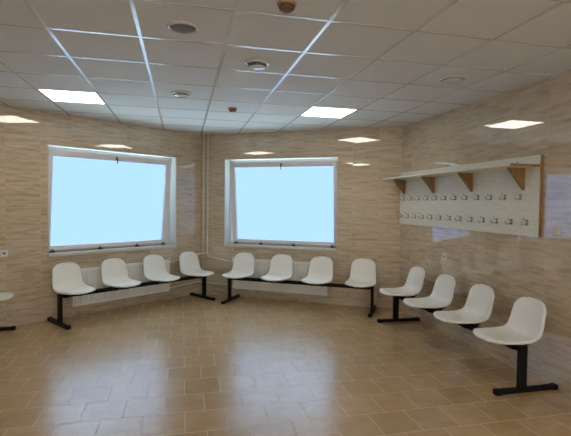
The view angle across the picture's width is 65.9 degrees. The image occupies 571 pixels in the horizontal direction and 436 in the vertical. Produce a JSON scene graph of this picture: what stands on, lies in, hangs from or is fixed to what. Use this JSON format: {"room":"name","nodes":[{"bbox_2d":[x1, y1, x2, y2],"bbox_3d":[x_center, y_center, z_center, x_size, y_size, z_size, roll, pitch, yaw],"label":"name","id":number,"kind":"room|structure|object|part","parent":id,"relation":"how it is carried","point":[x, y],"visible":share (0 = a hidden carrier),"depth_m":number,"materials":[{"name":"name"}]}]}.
{"room":"waiting room","nodes":[
{"label":"waiting room","id":0,"kind":"room"},
{"bbox_2d":[0,104,200,326],"bbox_3d":[-2.586,-0.091,6.601,0.260,2.860,3.060,2,3,42],"label":"wall","id":1,"kind":"structure","parent":0,"point":[25,133],"depth_m":5.82,"materials":[{"name":"tile"}]},
{"bbox_2d":[0,250,7,256],"bbox_3d":[-3.468,0.436,5.430,0.018,0.085,0.085,2,3,42],"label":"wall socket","id":2,"kind":"object","parent":1,"relation":"attached to","point":[3,253],"visible":1,"depth_m":5.42,"materials":[{"name":"plastic"}]},
{"bbox_2d":[47,144,176,256],"bbox_3d":[-2.543,-0.246,6.603,0.281,1.483,1.987,2,3,42],"label":"window","id":3,"kind":"structure","parent":1,"relation":"in","point":[99,202],"depth_m":6.46,"materials":[{"name":"glass"}]},
{"bbox_3d":[-2.534,0.476,6.612,0.206,0.040,1.983,2,3,42],"label":"sill","id":4,"kind":"part","parent":3,"relation":"part of","materials":[{"name":"white plastic"}]},
{"bbox_2d":[71,257,170,306],"bbox_3d":[-2.401,0.922,6.582,0.100,0.540,1.566,2,3,42],"label":"radiator","id":5,"kind":"object","parent":1,"relation":"attached to","point":[91,276],"visible":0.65,"depth_m":6.46,"materials":[{"name":"metal"}]},
{"bbox_2d":[80,259,169,270],"bbox_3d":[-2.394,0.700,6.549,0.060,0.030,1.534,2,3,42],"label":"grille","id":6,"kind":"object","parent":5,"relation":"attached to","point":[139,264],"depth_m":6.58,"materials":[{"name":"metal"}]},
{"bbox_2d":[0,293,570,435],"bbox_3d":[-0.327,1.564,2.241,7.000,0.100,11.800,0,2,-13],"label":"floor","id":7,"kind":"structure","parent":0,"point":[189,365],"depth_m":4.02,"materials":[{"name":"tile"}]},
{"bbox_2d":[0,292,15,330],"bbox_3d":[-3.345,1.027,4.202,0.625,0.767,2.390,0,2,-13],"label":"bench","id":8,"kind":"object","parent":7,"relation":"on","point":[4,296],"visible":1,"depth_m":5.33,"materials":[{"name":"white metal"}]},
{"bbox_3d":[-3.519,0.784,5.154,0.532,0.349,0.440,0,2,-13],"label":"seat","id":9,"kind":"part","parent":8,"relation":"part of","materials":[{"name":"plastic"}]},
{"bbox_2d":[47,251,214,329],"bbox_3d":[-2.137,0.965,6.470,0.625,0.767,2.390,2,3,42],"label":"bench","id":10,"kind":"object","parent":7,"relation":"on","point":[67,280],"visible":1,"depth_m":6.30,"materials":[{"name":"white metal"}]},
{"bbox_3d":[-2.868,1.155,5.599,0.074,0.370,0.040,2,3,42],"label":"leg","id":11,"kind":"part","parent":10,"relation":"part of","materials":[{"name":"black metal"}]},
{"bbox_3d":[-2.750,0.775,5.706,0.532,0.349,0.440,2,3,42],"label":"seat","id":12,"kind":"part","parent":10,"relation":"part of","materials":[{"name":"plastic"}]},
{"bbox_3d":[-2.316,0.764,6.190,0.532,0.349,0.440,2,3,42],"label":"seat","id":13,"kind":"part","parent":10,"relation":"part of","materials":[{"name":"plastic"}]},
{"bbox_3d":[-1.883,0.752,6.674,0.532,0.349,0.440,2,3,42],"label":"seat","id":14,"kind":"part","parent":10,"relation":"part of","materials":[{"name":"plastic"}]},
{"bbox_3d":[-1.449,0.741,7.159,0.532,0.349,0.440,2,3,42],"label":"seat","id":15,"kind":"part","parent":10,"relation":"part of","materials":[{"name":"plastic"}]},
{"bbox_3d":[-1.347,1.116,7.297,0.074,0.370,0.040,2,3,42],"label":"leg","id":16,"kind":"part","parent":10,"relation":"part of","materials":[{"name":"black metal"}]},
{"bbox_2d":[221,252,376,317],"bbox_3d":[0.196,0.982,6.805,2.390,0.767,0.625,1,2,18],"label":"bench","id":17,"kind":"object","parent":7,"relation":"on","point":[363,271],"visible":1,"depth_m":6.82,"materials":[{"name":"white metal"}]},
{"bbox_3d":[-0.903,1.127,7.123,0.040,0.370,0.074,1,2,18],"label":"leg","id":18,"kind":"part","parent":17,"relation":"part of","materials":[{"name":"black metal"}]},
{"bbox_3d":[-0.743,0.753,7.055,0.440,0.349,0.532,1,2,18],"label":"seat","id":19,"kind":"part","parent":17,"relation":"part of","materials":[{"name":"plastic"}]},
{"bbox_3d":[-0.125,0.768,6.854,0.440,0.349,0.532,1,2,18],"label":"seat","id":20,"kind":"part","parent":17,"relation":"part of","materials":[{"name":"plastic"}]},
{"bbox_3d":[0.493,0.782,6.653,0.440,0.349,0.532,1,2,18],"label":"seat","id":21,"kind":"part","parent":17,"relation":"part of","materials":[{"name":"plastic"}]},
{"bbox_3d":[1.111,0.796,6.452,0.440,0.349,0.532,1,2,18],"label":"seat","id":22,"kind":"part","parent":17,"relation":"part of","materials":[{"name":"plastic"}]},
{"bbox_3d":[1.265,1.177,6.418,0.040,0.370,0.074,1,2,18],"label":"leg","id":23,"kind":"part","parent":17,"relation":"part of","materials":[{"name":"black metal"}]},
{"bbox_2d":[377,266,557,395],"bbox_3d":[1.801,1.067,4.872,0.625,0.767,2.390,0,2,-13],"label":"bench","id":24,"kind":"object","parent":7,"relation":"on","point":[525,325],"visible":1,"depth_m":4.40,"materials":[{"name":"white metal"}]},
{"bbox_3d":[1.498,1.194,5.977,0.074,0.370,0.040,0,2,-13],"label":"leg","id":25,"kind":"part","parent":24,"relation":"part of","materials":[{"name":"black metal"}]},
{"bbox_3d":[1.536,0.823,5.803,0.532,0.349,0.440,0,2,-13],"label":"seat","id":26,"kind":"part","parent":24,"relation":"part of","materials":[{"name":"plastic"}]},
{"bbox_3d":[1.684,0.846,5.170,0.532,0.349,0.440,0,2,-13],"label":"seat","id":27,"kind":"part","parent":24,"relation":"part of","materials":[{"name":"plastic"}]},
{"bbox_3d":[1.833,0.869,4.538,0.532,0.349,0.440,0,2,-13],"label":"seat","id":28,"kind":"part","parent":24,"relation":"part of","materials":[{"name":"plastic"}]},
{"bbox_3d":[1.981,0.892,3.905,0.532,0.349,0.440,0,2,-13],"label":"seat","id":29,"kind":"part","parent":24,"relation":"part of","materials":[{"name":"plastic"}]},
{"bbox_3d":[2.018,1.276,3.759,0.074,0.370,0.040,0,2,-13],"label":"leg","id":30,"kind":"part","parent":24,"relation":"part of","materials":[{"name":"black metal"}]},
{"bbox_2d":[0,0,570,134],"bbox_3d":[-0.457,-1.302,2.008,6.624,0.140,12.024,0,2,-13],"label":"ceiling","id":31,"kind":"structure","parent":0,"point":[385,61],"depth_m":3.50,"materials":[{"name":"white tile"}]},
{"bbox_2d":[38,89,104,103],"bbox_3d":[-2.379,-1.386,4.946,0.596,0.057,0.596,0,2,-13],"label":"ceiling light","id":32,"kind":"object","parent":31,"relation":"attached to","point":[54,95],"visible":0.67,"depth_m":4.94,"materials":[{"name":"plastic"}]},
{"bbox_2d":[171,91,190,97],"bbox_3d":[-1.117,-1.313,4.705,0.210,0.040,0.210,0,2,-13],"label":"ceiling vent","id":33,"kind":"object","parent":31,"relation":"in","point":[180,94],"visible":1,"depth_m":4.66,"materials":[{"name":"plastic"}]},
{"bbox_2d":[167,20,198,33],"bbox_3d":[-0.679,-1.259,2.914,0.210,0.028,0.210,0,2,-13],"label":"ceiling vent","id":34,"kind":"object","parent":31,"relation":"in","point":[177,26],"visible":1,"depth_m":2.88,"materials":[{"name":"plastic"}]},
{"bbox_2d":[170,134,231,262],"bbox_3d":[-1.402,-0.347,7.385,1.025,2.151,0.346,0,2,-13],"label":"pipe","id":35,"kind":"object","parent":31,"relation":"attached to","point":[208,134],"visible":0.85,"depth_m":7.55,"materials":[{"name":"metal"}]},
{"bbox_2d":[170,135,232,288],"bbox_3d":[-1.408,-0.139,7.416,1.048,2.569,0.408,0,2,-13],"label":"pipe","id":36,"kind":"object","parent":31,"relation":"attached to","point":[203,135],"visible":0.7,"depth_m":7.58,"materials":[{"name":"metal"}]},
{"bbox_2d":[228,107,236,111],"bbox_3d":[-0.651,-1.326,5.412,0.116,0.050,0.116,0,2,-13],"label":"smoke detector","id":37,"kind":"object","parent":31,"relation":"attached to","point":[231,109],"visible":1,"depth_m":5.38,"materials":[{"name":"plastic"}]},
{"bbox_2d":[244,59,268,70],"bbox_3d":[-0.237,-1.261,3.659,0.210,0.052,0.210,0,2,-13],"label":"ceiling vent","id":38,"kind":"object","parent":31,"relation":"in","point":[252,64],"visible":1,"depth_m":3.62,"materials":[{"name":"plastic"}]},
{"bbox_2d":[277,0,296,12],"bbox_3d":[0.008,-1.222,2.558,0.116,0.050,0.116,0,2,-13],"label":"smoke detector","id":39,"kind":"object","parent":31,"relation":"attached to","point":[285,6],"visible":1,"depth_m":2.53,"materials":[{"name":"plastic"}]},
{"bbox_2d":[301,107,355,117],"bbox_3d":[0.542,-1.374,5.631,0.596,0.057,0.596,0,2,-13],"label":"ceiling light","id":40,"kind":"object","parent":31,"relation":"attached to","point":[314,111],"visible":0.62,"depth_m":5.63,"materials":[{"name":"plastic"}]},
{"bbox_2d":[440,75,465,83],"bbox_3d":[1.533,-1.261,4.034,0.230,0.034,0.230,0,2,-13],"label":"ceiling vent","id":41,"kind":"object","parent":31,"relation":"in","point":[451,79],"visible":1,"depth_m":3.99,"materials":[{"name":"plastic"}]},
{"bbox_2d":[201,127,402,308],"bbox_3d":[0.172,-0.080,7.257,3.365,2.860,0.260,1,2,18],"label":"wall","id":42,"kind":"structure","parent":0,"point":[368,225],"depth_m":6.89,"materials":[{"name":"tile"}]},
{"bbox_2d":[232,256,327,295],"bbox_3d":[-0.116,0.929,7.189,1.648,0.540,0.100,1,2,18],"label":"radiator","id":43,"kind":"object","parent":42,"relation":"attached to","point":[300,269],"visible":0.52,"depth_m":7.13,"materials":[{"name":"metal"}]},
{"bbox_2d":[233,258,309,263],"bbox_3d":[-0.103,0.707,7.158,1.614,0.030,0.060,1,2,18],"label":"grille","id":44,"kind":"object","parent":43,"relation":"attached to","point":[257,261],"depth_m":7.20,"materials":[{"name":"metal"}]},
{"bbox_2d":[224,157,337,250],"bbox_3d":[-0.084,-0.240,7.309,1.953,1.483,0.281,1,2,18],"label":"window","id":45,"kind":"structure","parent":42,"relation":"in","point":[274,204],"depth_m":7.27,"materials":[{"name":"glass"}]},
{"bbox_3d":[-0.100,0.482,7.311,1.949,0.040,0.206,1,2,18],"label":"sill","id":46,"kind":"part","parent":45,"relation":"part of","materials":[{"name":"white plastic"}]},
{"bbox_2d":[399,69,570,394],"bbox_3d":[2.911,0.125,2.148,0.260,2.860,9.243,0,2,-13],"label":"wall","id":47,"kind":"structure","parent":0,"point":[534,118],"depth_m":4.44,"materials":[{"name":"tile"}]},
{"bbox_2d":[442,253,446,260],"bbox_3d":[1.982,0.487,5.494,0.018,0.100,0.082,0,2,-13],"label":"wall socket","id":48,"kind":"object","parent":47,"relation":"attached to","point":[444,258],"visible":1,"depth_m":5.49,"materials":[{"name":"plastic"}]},
{"bbox_2d":[381,154,543,236],"bbox_3d":[1.875,-0.249,5.262,0.336,0.754,2.659,0,2,-13],"label":"coat rack","id":49,"kind":"object","parent":47,"relation":"attached to","point":[505,196],"visible":1,"depth_m":4.80,"materials":[{"name":"laminate"}]},
{"bbox_2d":[381,164,536,179],"bbox_3d":[1.867,-0.526,5.257,0.313,0.018,2.625,0,2,-13],"label":"shelf","id":50,"kind":"object","parent":49,"relation":"attached to","point":[503,168],"depth_m":4.75,"materials":[{"name":"laminate"}]},
{"bbox_2d":[552,225,560,235],"bbox_3d":[2.369,0.110,3.854,0.016,0.090,0.085,0,2,-13],"label":"light switch","id":51,"kind":"object","parent":47,"relation":"attached to","point":[556,230],"visible":1,"depth_m":3.85,"materials":[{"name":"plastic"}]}
]}

